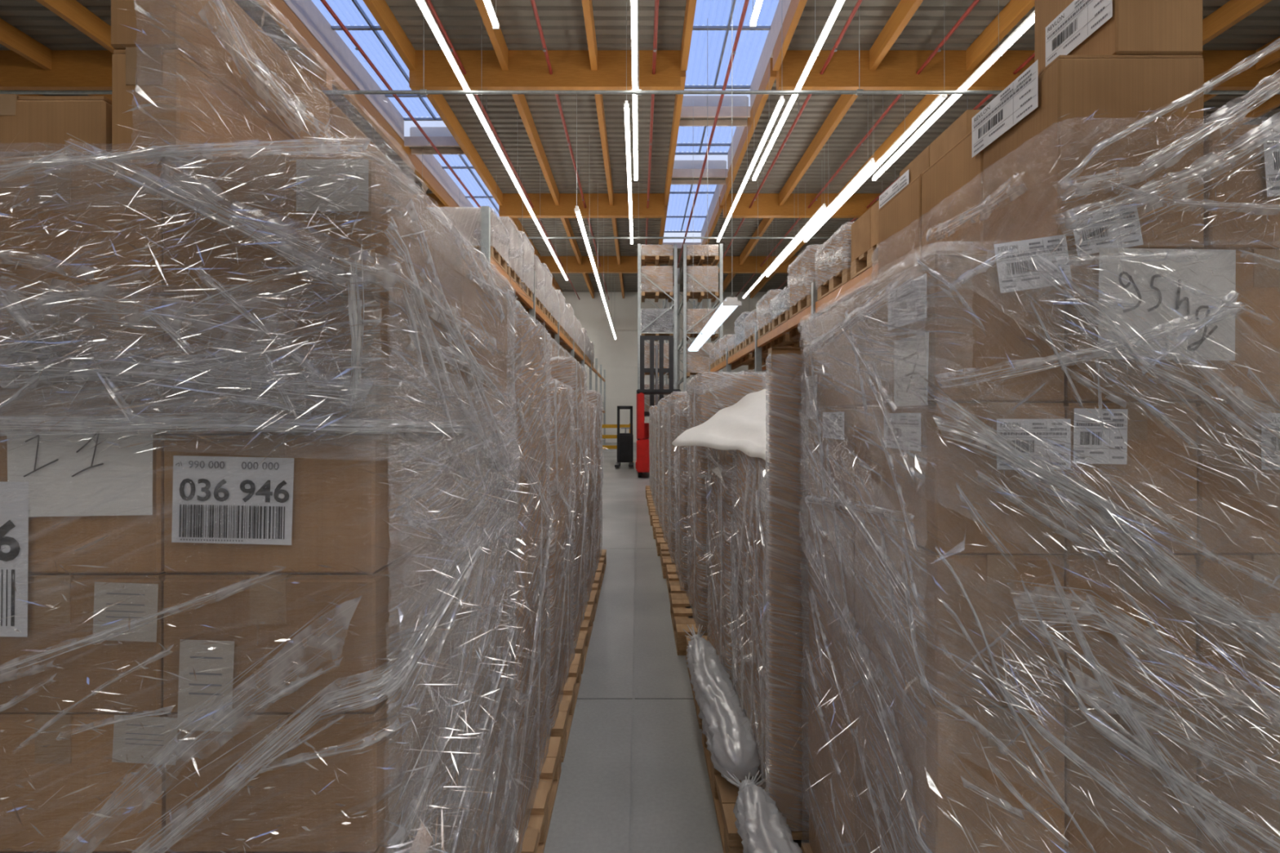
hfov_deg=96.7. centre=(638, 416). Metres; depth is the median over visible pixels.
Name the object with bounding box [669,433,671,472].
cardboard box
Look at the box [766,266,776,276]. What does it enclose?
diffuser
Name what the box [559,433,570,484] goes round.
cardboard box
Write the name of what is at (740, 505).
cardboard box
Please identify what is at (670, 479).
cardboard box
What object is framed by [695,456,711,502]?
cardboard box
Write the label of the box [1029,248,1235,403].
cardboard box
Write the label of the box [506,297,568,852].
film
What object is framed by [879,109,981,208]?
cardboard box
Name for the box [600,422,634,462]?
barrier
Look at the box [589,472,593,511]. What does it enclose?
cardboard box
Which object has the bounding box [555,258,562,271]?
diffuser
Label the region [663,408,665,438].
cardboard box
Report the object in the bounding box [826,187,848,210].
diffuser
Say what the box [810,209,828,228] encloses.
diffuser
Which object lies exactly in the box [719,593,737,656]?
cardboard box
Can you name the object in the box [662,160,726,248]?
window
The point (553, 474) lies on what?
cardboard box
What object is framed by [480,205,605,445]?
rack
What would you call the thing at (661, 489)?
cardboard box
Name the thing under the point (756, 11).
strip light
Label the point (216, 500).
cardboard box
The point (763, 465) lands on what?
cardboard box
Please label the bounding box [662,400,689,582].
film
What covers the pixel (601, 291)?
diffuser
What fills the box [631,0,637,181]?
strip light
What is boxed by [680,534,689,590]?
cardboard box
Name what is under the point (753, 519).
cardboard box
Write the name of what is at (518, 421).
cardboard box
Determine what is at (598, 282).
diffuser
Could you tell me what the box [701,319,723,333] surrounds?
diffuser
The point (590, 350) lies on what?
load
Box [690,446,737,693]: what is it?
film
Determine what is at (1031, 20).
diffuser
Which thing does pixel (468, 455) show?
cardboard box
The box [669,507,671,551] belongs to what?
cardboard box
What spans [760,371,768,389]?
load
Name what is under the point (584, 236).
diffuser
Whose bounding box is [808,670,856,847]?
cardboard box
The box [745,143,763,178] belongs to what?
diffuser
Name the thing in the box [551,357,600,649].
film
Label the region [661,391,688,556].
film
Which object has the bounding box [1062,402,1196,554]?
cardboard box
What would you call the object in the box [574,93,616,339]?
strip light
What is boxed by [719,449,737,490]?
cardboard box
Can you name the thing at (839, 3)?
diffuser
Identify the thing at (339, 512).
cardboard box
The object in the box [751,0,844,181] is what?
strip light
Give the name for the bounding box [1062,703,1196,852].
cardboard box
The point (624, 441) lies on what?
truck
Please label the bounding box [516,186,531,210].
diffuser
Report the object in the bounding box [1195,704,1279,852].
cardboard box
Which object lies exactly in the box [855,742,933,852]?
cardboard box
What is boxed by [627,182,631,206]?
diffuser
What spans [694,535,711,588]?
cardboard box
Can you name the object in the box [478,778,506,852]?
cardboard box
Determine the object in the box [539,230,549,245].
diffuser
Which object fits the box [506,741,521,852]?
cardboard box
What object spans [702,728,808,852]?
wooden pallet
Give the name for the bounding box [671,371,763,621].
film
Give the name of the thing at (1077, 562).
cardboard box
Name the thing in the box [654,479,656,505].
cardboard box
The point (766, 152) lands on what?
diffuser
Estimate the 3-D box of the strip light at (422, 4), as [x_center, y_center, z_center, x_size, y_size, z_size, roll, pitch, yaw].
[-2.850,-6.288,8.800,0.085,1.824,27.624,0,0,0]
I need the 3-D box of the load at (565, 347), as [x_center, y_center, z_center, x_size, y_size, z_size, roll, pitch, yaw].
[-2.187,-2.269,16.199,1.066,0.869,0.868,0,0,0]
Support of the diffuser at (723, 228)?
attached to the strip light at (781, 100)
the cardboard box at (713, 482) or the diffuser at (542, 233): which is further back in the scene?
the diffuser at (542, 233)
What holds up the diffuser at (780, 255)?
attached to the strip light at (823, 206)
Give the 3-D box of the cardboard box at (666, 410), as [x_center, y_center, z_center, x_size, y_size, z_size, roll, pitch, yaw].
[0.509,0.087,6.450,0.398,0.371,0.386,0,0,0]
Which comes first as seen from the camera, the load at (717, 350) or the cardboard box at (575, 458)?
the cardboard box at (575, 458)
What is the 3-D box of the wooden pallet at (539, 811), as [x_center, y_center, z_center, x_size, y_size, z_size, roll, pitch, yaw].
[-0.935,1.465,2.065,1.200,0.150,0.800,0,0,0]
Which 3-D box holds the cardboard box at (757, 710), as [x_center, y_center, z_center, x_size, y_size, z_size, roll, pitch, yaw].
[0.669,1.266,2.349,0.398,0.249,0.256,0,0,0]
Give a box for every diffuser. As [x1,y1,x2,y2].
[416,0,456,67]
[452,65,483,119]
[480,118,503,157]
[500,155,519,187]
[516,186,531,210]
[528,209,541,230]
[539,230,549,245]
[547,244,556,259]
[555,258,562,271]
[560,269,567,280]
[575,209,585,234]
[582,232,591,253]
[588,252,595,267]
[592,266,599,280]
[596,280,602,291]
[600,290,604,300]
[624,107,630,149]
[626,148,631,181]
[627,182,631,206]
[628,205,632,226]
[630,227,633,244]
[631,0,637,55]
[631,57,637,109]
[632,107,637,149]
[633,150,637,180]
[688,342,703,351]
[693,333,711,343]
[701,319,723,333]
[710,302,737,321]
[716,225,726,241]
[724,203,736,225]
[733,177,748,204]
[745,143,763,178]
[748,283,756,291]
[752,149,770,180]
[755,274,764,284]
[760,100,783,145]
[763,265,773,275]
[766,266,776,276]
[767,107,790,149]
[771,253,782,265]
[775,255,786,266]
[782,240,795,254]
[785,242,798,256]
[786,53,816,109]
[793,225,808,241]
[796,227,813,243]
[804,223,822,241]
[806,206,824,226]
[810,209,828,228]
[813,0,844,55]
[820,201,843,224]
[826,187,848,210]
[840,175,868,203]
[846,161,873,189]
[866,140,902,176]
[872,148,905,180]
[898,95,945,142]
[902,107,946,149]
[942,53,999,109]
[996,13,1035,55]
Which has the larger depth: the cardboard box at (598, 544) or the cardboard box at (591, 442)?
the cardboard box at (598, 544)
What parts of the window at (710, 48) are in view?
pane, pane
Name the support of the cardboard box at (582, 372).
on the cardboard box at (580, 420)
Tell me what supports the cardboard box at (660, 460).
on the cardboard box at (660, 489)
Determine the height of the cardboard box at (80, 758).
0.194 m
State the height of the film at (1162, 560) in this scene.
2.814 m
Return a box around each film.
[0,100,561,852]
[115,0,428,204]
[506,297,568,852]
[546,377,588,730]
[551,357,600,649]
[584,402,602,601]
[586,390,605,569]
[642,407,653,488]
[645,405,658,498]
[645,413,653,493]
[646,412,658,509]
[652,399,667,520]
[655,408,670,536]
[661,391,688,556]
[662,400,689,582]
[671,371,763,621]
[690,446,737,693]
[707,453,808,802]
[764,353,808,826]
[776,225,1279,852]
[925,40,1279,257]
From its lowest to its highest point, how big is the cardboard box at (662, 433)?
0.396 m
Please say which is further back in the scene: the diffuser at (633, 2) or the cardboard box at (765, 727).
the diffuser at (633, 2)
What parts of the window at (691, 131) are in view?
pane, pane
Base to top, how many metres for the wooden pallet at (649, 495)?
0.150 m
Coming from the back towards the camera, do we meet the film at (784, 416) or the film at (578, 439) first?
the film at (578, 439)
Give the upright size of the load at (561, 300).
0.860 m
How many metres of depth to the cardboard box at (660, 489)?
7.71 m
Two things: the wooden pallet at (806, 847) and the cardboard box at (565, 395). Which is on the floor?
the wooden pallet at (806, 847)
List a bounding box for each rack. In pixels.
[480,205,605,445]
[637,244,677,406]
[668,244,723,393]
[708,262,878,374]
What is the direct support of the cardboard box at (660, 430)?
on the cardboard box at (660, 460)
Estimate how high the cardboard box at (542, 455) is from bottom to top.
0.290 m
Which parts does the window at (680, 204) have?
pane, pane, pane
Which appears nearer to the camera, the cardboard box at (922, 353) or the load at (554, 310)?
the cardboard box at (922, 353)
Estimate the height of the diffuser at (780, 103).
0.048 m
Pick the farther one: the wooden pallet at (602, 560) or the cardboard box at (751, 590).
the wooden pallet at (602, 560)
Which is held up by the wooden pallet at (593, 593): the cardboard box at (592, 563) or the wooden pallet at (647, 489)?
the cardboard box at (592, 563)
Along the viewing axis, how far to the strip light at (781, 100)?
12.10 m
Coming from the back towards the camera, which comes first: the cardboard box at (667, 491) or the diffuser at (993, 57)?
the diffuser at (993, 57)
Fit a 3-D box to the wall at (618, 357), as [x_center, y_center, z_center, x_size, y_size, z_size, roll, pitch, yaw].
[0.000,-2.930,33.080,30.000,8.940,0.240,0,0,0]
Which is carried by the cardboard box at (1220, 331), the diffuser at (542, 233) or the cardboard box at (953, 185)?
the cardboard box at (953, 185)
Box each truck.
[614,405,633,466]
[635,335,680,477]
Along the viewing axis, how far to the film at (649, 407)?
10.98 m
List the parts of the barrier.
rail, rail, rail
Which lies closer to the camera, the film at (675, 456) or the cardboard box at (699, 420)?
the cardboard box at (699, 420)
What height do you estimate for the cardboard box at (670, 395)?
0.401 m
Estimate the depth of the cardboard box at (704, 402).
3.66 m
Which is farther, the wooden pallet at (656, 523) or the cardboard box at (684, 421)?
the wooden pallet at (656, 523)
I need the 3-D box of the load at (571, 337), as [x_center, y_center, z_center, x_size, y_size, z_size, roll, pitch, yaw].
[-2.187,-2.290,14.279,1.067,0.910,0.871,0,0,0]
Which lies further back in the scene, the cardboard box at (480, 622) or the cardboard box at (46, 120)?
the cardboard box at (480, 622)
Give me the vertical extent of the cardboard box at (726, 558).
0.203 m
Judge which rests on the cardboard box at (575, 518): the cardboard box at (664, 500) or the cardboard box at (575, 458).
the cardboard box at (575, 458)
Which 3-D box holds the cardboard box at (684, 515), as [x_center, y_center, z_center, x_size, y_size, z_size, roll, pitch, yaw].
[0.560,0.824,4.721,0.398,0.376,0.386,0,0,0]
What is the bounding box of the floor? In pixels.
[543,442,808,852]
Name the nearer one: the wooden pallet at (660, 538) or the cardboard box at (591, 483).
the cardboard box at (591, 483)
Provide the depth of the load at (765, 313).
7.96 m
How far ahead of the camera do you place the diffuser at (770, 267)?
21.04 m
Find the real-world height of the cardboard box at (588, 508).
0.297 m
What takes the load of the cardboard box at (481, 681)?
on the cardboard box at (473, 820)
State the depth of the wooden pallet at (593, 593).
4.61 m
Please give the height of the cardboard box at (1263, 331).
0.282 m
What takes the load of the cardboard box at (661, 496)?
on the wooden pallet at (656, 523)
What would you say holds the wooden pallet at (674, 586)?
on the floor
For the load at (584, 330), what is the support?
on the rack at (485, 210)
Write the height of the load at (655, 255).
0.460 m
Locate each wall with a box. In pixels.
[562,292,768,442]
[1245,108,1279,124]
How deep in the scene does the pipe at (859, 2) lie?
12.59 m
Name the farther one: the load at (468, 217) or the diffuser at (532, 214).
the diffuser at (532, 214)
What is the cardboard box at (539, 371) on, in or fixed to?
on the cardboard box at (542, 455)
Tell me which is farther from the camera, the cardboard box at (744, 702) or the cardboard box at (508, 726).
the cardboard box at (744, 702)
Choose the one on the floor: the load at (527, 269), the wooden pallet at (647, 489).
the wooden pallet at (647, 489)
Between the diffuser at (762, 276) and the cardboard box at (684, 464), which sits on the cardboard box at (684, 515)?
the cardboard box at (684, 464)
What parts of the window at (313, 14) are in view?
pane, pane, pane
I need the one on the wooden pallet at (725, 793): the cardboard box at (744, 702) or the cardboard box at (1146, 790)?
the cardboard box at (744, 702)
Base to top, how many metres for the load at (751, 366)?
0.462 m
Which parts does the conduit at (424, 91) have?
hanger rod, hanger rod, hanger rod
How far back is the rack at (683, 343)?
17.18 m
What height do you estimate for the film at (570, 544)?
1.563 m
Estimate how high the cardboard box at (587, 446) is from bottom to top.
0.297 m
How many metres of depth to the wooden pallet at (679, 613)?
3.91 m
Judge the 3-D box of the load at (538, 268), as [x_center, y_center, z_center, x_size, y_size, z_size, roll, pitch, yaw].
[-2.187,-2.240,9.719,1.066,0.810,0.869,0,0,0]
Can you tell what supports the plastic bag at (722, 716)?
on the wooden pallet at (725, 793)
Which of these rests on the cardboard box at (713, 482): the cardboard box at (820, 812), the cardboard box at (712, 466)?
the cardboard box at (712, 466)
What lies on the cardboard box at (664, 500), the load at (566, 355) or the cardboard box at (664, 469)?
the cardboard box at (664, 469)
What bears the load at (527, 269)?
on the rack at (485, 210)
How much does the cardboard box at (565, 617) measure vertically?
0.257 m
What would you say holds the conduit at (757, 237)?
hanging from the ceiling
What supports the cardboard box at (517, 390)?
on the cardboard box at (518, 421)
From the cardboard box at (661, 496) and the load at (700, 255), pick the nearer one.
the cardboard box at (661, 496)
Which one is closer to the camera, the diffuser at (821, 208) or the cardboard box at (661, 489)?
the cardboard box at (661, 489)
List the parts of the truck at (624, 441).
mast rail, mast rail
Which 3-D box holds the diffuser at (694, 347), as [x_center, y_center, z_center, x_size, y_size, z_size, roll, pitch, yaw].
[1.250,-1.504,12.325,0.240,0.048,1.326,0,0,0]
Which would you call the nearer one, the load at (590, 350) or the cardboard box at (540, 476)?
the cardboard box at (540, 476)
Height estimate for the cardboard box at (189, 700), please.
0.691 m
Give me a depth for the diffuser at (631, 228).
17.03 m
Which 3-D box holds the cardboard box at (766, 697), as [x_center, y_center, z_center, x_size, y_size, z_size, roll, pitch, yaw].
[0.669,1.016,2.089,0.398,0.249,0.256,0,0,0]
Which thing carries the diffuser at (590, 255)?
attached to the strip light at (576, 209)
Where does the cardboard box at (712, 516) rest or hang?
on the cardboard box at (713, 562)
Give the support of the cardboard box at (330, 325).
on the cardboard box at (339, 512)
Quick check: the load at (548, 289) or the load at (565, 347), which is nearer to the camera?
the load at (548, 289)
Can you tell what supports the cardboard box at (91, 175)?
on the cardboard box at (16, 408)
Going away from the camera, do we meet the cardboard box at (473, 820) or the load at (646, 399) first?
the cardboard box at (473, 820)
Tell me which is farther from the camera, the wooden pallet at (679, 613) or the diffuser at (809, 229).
the diffuser at (809, 229)
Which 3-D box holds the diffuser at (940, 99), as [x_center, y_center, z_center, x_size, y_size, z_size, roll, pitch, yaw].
[5.160,-5.404,10.400,0.082,0.048,1.576,0,0,0]
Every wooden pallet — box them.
[514,737,561,852]
[546,653,581,762]
[569,604,593,674]
[584,572,600,622]
[594,549,606,586]
[645,485,651,498]
[646,491,653,506]
[648,497,656,515]
[649,506,659,525]
[652,515,663,538]
[655,528,669,555]
[660,543,677,578]
[666,564,689,600]
[670,593,711,655]
[685,635,714,728]
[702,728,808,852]
[801,842,813,852]
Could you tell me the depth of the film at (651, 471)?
9.92 m
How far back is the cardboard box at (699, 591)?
3.66 m
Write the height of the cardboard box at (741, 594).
0.249 m
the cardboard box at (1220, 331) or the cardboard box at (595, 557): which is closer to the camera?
the cardboard box at (1220, 331)
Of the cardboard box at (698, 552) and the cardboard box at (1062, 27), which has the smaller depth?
the cardboard box at (1062, 27)
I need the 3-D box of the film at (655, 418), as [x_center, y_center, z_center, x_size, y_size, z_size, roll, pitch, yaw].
[0.269,0.649,8.270,0.507,1.479,0.936,0,0,-26]
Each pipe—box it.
[320,0,480,208]
[425,0,579,299]
[530,0,608,299]
[644,0,658,266]
[672,0,749,285]
[723,0,862,257]
[734,0,980,297]
[775,52,1035,290]
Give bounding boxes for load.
[425,206,509,273]
[492,216,523,288]
[506,231,534,301]
[506,254,545,312]
[517,262,552,320]
[527,286,559,328]
[535,289,565,334]
[543,302,569,340]
[545,332,552,359]
[550,303,573,344]
[551,338,559,359]
[559,315,578,349]
[559,345,565,359]
[560,319,582,352]
[564,329,584,355]
[564,350,569,359]
[568,328,587,359]
[574,336,590,362]
[575,340,591,364]
[577,341,594,366]
[640,244,673,266]
[640,266,673,302]
[640,309,673,341]
[644,342,668,378]
[644,384,668,420]
[686,244,718,266]
[686,266,718,302]
[686,308,718,341]
[686,343,718,378]
[709,348,755,369]
[714,338,767,366]
[719,333,768,363]
[726,334,765,358]
[734,311,800,353]
[736,370,768,374]
[742,310,808,347]
[755,288,808,338]
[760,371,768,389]
[769,286,829,329]
[786,244,864,319]
[814,223,878,301]
[850,200,879,279]
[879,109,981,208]
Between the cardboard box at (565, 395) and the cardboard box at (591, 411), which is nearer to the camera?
the cardboard box at (565, 395)
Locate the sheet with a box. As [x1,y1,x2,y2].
[671,389,768,462]
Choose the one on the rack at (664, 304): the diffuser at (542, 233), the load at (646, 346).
the load at (646, 346)
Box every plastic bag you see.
[683,624,762,784]
[723,770,802,852]
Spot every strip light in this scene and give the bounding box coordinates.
[416,0,568,280]
[422,146,422,204]
[483,0,499,29]
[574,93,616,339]
[623,2,633,244]
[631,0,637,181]
[687,0,741,351]
[716,95,784,242]
[742,203,826,298]
[749,0,763,27]
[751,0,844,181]
[766,157,875,276]
[804,93,946,242]
[871,0,1035,181]
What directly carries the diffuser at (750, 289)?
attached to the strip light at (823, 206)
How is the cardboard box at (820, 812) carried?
on the wooden pallet at (806, 847)
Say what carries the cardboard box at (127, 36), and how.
on the cardboard box at (124, 77)
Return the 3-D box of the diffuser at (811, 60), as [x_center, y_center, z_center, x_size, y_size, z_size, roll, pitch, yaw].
[2.640,-5.404,9.250,0.082,0.048,1.476,0,0,0]
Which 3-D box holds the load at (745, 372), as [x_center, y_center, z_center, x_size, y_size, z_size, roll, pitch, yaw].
[2.267,-0.120,9.949,1.066,1.310,0.873,0,0,0]
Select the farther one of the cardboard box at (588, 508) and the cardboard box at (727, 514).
the cardboard box at (588, 508)
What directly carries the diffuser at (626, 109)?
attached to the strip light at (626, 104)
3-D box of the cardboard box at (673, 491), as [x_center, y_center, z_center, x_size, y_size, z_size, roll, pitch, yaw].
[0.535,0.787,5.585,0.398,0.401,0.386,0,0,0]
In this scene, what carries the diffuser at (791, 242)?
attached to the strip light at (823, 206)
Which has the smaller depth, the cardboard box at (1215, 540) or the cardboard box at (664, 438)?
the cardboard box at (1215, 540)
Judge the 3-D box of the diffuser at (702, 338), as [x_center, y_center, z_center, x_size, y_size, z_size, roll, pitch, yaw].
[1.250,-1.504,10.975,0.240,0.048,1.326,0,0,0]
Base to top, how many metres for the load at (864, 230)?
0.456 m
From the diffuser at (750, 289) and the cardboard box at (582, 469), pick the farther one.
the diffuser at (750, 289)
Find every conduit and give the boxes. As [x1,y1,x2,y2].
[0,0,1279,95]
[525,180,882,239]
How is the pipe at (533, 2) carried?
hanging from the ceiling
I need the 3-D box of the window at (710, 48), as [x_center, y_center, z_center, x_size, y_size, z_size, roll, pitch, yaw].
[1.795,-7.457,-0.775,1.790,0.755,28.550,0,0,0]
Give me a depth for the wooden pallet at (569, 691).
2.85 m
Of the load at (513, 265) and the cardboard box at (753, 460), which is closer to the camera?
the cardboard box at (753, 460)
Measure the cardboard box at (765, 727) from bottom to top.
0.249 m
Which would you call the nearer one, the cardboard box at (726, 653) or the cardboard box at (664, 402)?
the cardboard box at (726, 653)
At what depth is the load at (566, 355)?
13.30 m
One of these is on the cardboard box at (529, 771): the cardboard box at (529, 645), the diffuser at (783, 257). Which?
the cardboard box at (529, 645)
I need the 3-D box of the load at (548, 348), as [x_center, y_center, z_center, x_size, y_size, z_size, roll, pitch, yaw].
[-2.187,-0.896,10.597,1.067,1.263,0.864,0,0,0]
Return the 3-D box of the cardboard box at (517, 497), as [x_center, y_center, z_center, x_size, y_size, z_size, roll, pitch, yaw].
[-0.595,0.370,1.800,0.398,0.290,0.266,0,0,0]
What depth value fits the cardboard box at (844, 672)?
1.61 m
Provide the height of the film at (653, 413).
1.574 m
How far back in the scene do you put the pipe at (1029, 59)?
12.30 m
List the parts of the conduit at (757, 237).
hanger rod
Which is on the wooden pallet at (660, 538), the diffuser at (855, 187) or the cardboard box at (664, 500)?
the cardboard box at (664, 500)
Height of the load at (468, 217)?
0.560 m
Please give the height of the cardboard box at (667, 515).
0.371 m
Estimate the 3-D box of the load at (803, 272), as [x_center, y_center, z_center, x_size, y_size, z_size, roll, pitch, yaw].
[2.267,-1.455,6.267,1.067,0.630,0.866,0,0,0]
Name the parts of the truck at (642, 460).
mast rail, mast rail, mast rail, mast rail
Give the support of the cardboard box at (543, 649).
on the cardboard box
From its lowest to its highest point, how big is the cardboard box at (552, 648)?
0.257 m
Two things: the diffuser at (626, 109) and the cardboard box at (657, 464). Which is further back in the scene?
the diffuser at (626, 109)
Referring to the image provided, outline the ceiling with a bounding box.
[0,0,1279,298]
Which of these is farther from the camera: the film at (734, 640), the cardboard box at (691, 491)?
the cardboard box at (691, 491)
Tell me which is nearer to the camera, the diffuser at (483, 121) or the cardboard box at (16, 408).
the cardboard box at (16, 408)
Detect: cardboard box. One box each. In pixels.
[0,93,113,155]
[0,154,168,297]
[0,294,165,434]
[0,429,170,713]
[0,433,184,573]
[0,582,169,852]
[0,711,167,851]
[111,0,329,156]
[111,47,312,159]
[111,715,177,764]
[163,154,462,333]
[163,523,461,713]
[164,294,461,434]
[164,429,462,573]
[165,455,463,852]
[168,711,462,852]
[177,639,462,852]
[328,100,408,187]
[459,495,506,613]
[459,565,506,702]
[460,243,506,355]
[460,336,506,426]
[460,426,506,520]
[460,706,506,852]
[462,635,506,795]
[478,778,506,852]
[497,394,521,488]
[505,298,521,395]
[505,482,521,585]
[505,656,521,779]
[506,568,521,682]
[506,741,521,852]
[519,311,535,398]
[520,396,535,480]
[520,475,535,566]
[520,551,534,651]
[520,702,535,822]
[521,626,534,736]
[533,323,546,399]
[533,537,546,624]
[534,399,546,473]
[534,468,546,548]
[534,604,546,700]
[544,380,560,438]
[545,435,561,496]
[545,485,561,554]
[545,536,561,612]
[546,359,578,408]
[546,589,560,670]
[546,639,560,728]
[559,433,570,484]
[560,385,570,435]
[560,477,569,533]
[560,524,570,584]
[560,568,569,632]
[560,612,569,685]
[569,408,578,455]
[569,452,578,503]
[569,495,578,551]
[569,539,578,599]
[577,365,584,408]
[577,408,584,451]
[577,448,584,493]
[578,488,584,537]
[578,530,583,580]
[578,568,584,623]
[583,403,590,442]
[583,440,590,481]
[583,477,590,521]
[584,391,597,427]
[584,514,590,561]
[584,551,590,601]
[589,404,593,439]
[589,438,593,475]
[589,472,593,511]
[589,506,593,547]
[589,541,593,583]
[593,426,597,462]
[593,460,597,498]
[593,493,597,534]
[593,527,597,568]
[596,457,600,491]
[597,394,600,426]
[597,426,599,458]
[597,489,599,524]
[597,522,599,558]
[654,406,658,431]
[654,431,656,455]
[654,455,656,479]
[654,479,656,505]
[657,413,658,437]
[657,463,658,489]
[657,488,659,515]
[659,430,661,459]
[659,459,661,488]
[659,488,660,518]
[660,400,668,431]
[660,431,663,462]
[660,462,663,495]
[660,491,663,527]
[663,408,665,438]
[663,438,665,470]
[663,469,665,502]
[663,499,665,533]
[665,407,669,439]
[665,440,669,474]
[665,471,669,508]
[665,504,669,542]
[669,395,671,433]
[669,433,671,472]
[669,472,671,511]
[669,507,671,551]
[671,393,689,435]
[671,434,677,477]
[671,474,677,519]
[671,514,677,562]
[677,402,680,436]
[677,446,680,488]
[677,486,680,533]
[677,526,680,576]
[680,401,690,448]
[680,446,690,495]
[680,490,689,542]
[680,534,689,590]
[689,379,695,417]
[689,417,693,454]
[689,453,695,492]
[689,488,694,528]
[689,524,694,567]
[689,560,694,608]
[694,417,711,460]
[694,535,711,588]
[694,573,711,631]
[695,374,762,417]
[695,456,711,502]
[695,495,711,546]
[710,448,719,480]
[710,475,719,515]
[710,540,719,590]
[710,573,719,624]
[711,507,719,552]
[711,606,719,655]
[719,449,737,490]
[719,482,737,532]
[719,520,737,573]
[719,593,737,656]
[719,629,737,692]
[736,497,747,560]
[737,449,746,504]
[737,549,746,618]
[737,603,746,675]
[737,653,747,716]
[746,455,759,511]
[746,506,760,578]
[746,564,760,643]
[746,623,759,706]
[746,680,760,771]
[759,457,768,522]
[759,644,768,729]
[760,516,768,591]
[760,582,768,660]
[760,711,768,792]
[768,346,809,831]
[805,296,863,418]
[808,406,857,515]
[808,495,856,626]
[808,582,857,736]
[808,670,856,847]
[808,759,856,852]
[854,234,1072,406]
[854,629,1064,852]
[855,402,1071,554]
[855,519,1063,706]
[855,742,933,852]
[878,173,922,282]
[921,130,983,258]
[972,54,1203,256]
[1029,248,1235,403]
[1035,0,1202,72]
[1061,552,1195,706]
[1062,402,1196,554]
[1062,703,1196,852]
[1151,248,1279,403]
[1192,553,1279,706]
[1195,402,1279,554]
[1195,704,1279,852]
[1202,120,1279,250]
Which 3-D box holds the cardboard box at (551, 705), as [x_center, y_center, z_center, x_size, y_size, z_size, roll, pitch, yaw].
[-0.594,1.262,2.724,0.398,0.257,0.386,0,0,0]
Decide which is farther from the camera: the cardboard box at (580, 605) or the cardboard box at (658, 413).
the cardboard box at (658, 413)
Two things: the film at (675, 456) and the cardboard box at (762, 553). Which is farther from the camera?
the film at (675, 456)
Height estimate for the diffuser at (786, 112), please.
0.048 m
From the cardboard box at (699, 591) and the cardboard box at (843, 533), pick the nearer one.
the cardboard box at (843, 533)
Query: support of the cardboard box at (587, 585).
on the wooden pallet at (593, 593)
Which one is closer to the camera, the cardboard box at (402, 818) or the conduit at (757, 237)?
the cardboard box at (402, 818)
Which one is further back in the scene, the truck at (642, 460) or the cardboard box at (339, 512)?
the truck at (642, 460)
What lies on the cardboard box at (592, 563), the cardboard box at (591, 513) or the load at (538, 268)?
the cardboard box at (591, 513)
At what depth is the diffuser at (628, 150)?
12.21 m
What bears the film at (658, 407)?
attached to the cardboard box at (661, 496)
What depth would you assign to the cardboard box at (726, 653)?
2.88 m
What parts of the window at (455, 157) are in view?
pane, pane, pane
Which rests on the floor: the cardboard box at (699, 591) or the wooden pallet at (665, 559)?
the wooden pallet at (665, 559)
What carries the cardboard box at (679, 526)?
on the cardboard box at (679, 548)
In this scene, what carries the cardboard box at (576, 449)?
on the cardboard box at (575, 458)
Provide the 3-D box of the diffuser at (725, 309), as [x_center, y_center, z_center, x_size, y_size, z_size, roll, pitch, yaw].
[1.250,-1.504,8.275,0.240,0.048,1.326,0,0,0]
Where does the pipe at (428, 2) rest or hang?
hanging from the ceiling
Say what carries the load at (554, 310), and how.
on the rack at (485, 210)
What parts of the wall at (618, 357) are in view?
panel, panel, panel, panel, panel, panel, panel, panel, panel, panel, panel, panel, panel, panel, panel, panel, panel, panel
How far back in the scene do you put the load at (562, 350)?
12.46 m
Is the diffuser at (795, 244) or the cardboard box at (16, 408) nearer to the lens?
the cardboard box at (16, 408)
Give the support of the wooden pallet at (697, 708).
on the floor
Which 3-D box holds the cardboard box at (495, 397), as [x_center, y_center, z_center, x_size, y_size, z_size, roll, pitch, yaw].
[-0.515,-0.072,1.389,0.296,0.194,0.398,0,0,0]
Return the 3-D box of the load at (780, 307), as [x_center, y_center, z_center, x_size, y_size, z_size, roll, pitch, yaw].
[2.266,-1.345,7.147,1.067,0.411,0.864,0,0,0]
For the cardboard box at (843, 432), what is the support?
on the cardboard box at (843, 533)
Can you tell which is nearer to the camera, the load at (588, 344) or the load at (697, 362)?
the load at (697, 362)
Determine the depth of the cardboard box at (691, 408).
4.29 m
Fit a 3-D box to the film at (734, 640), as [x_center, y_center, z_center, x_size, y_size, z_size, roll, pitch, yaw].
[0.590,0.759,2.163,0.700,1.258,1.275,0,0,-44]
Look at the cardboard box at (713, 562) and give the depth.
3.33 m
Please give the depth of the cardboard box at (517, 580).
1.82 m
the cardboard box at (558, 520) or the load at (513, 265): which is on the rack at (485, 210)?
the load at (513, 265)
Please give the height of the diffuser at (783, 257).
0.048 m
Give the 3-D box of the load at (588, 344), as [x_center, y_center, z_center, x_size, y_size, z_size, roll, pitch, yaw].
[-2.186,-2.240,18.998,1.069,0.810,0.869,0,0,0]
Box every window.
[284,0,459,146]
[409,126,499,217]
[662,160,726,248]
[671,95,748,177]
[680,0,791,117]
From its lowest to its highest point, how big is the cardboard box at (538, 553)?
0.290 m
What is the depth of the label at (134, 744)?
0.79 m
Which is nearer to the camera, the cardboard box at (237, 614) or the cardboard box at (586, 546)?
the cardboard box at (237, 614)
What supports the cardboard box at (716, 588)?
on the cardboard box at (716, 642)
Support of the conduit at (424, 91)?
hanging from the ceiling
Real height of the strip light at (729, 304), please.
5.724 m
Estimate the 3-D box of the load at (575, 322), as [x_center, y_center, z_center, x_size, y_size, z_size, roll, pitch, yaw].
[-2.187,-2.240,15.317,1.066,0.810,0.865,0,0,0]

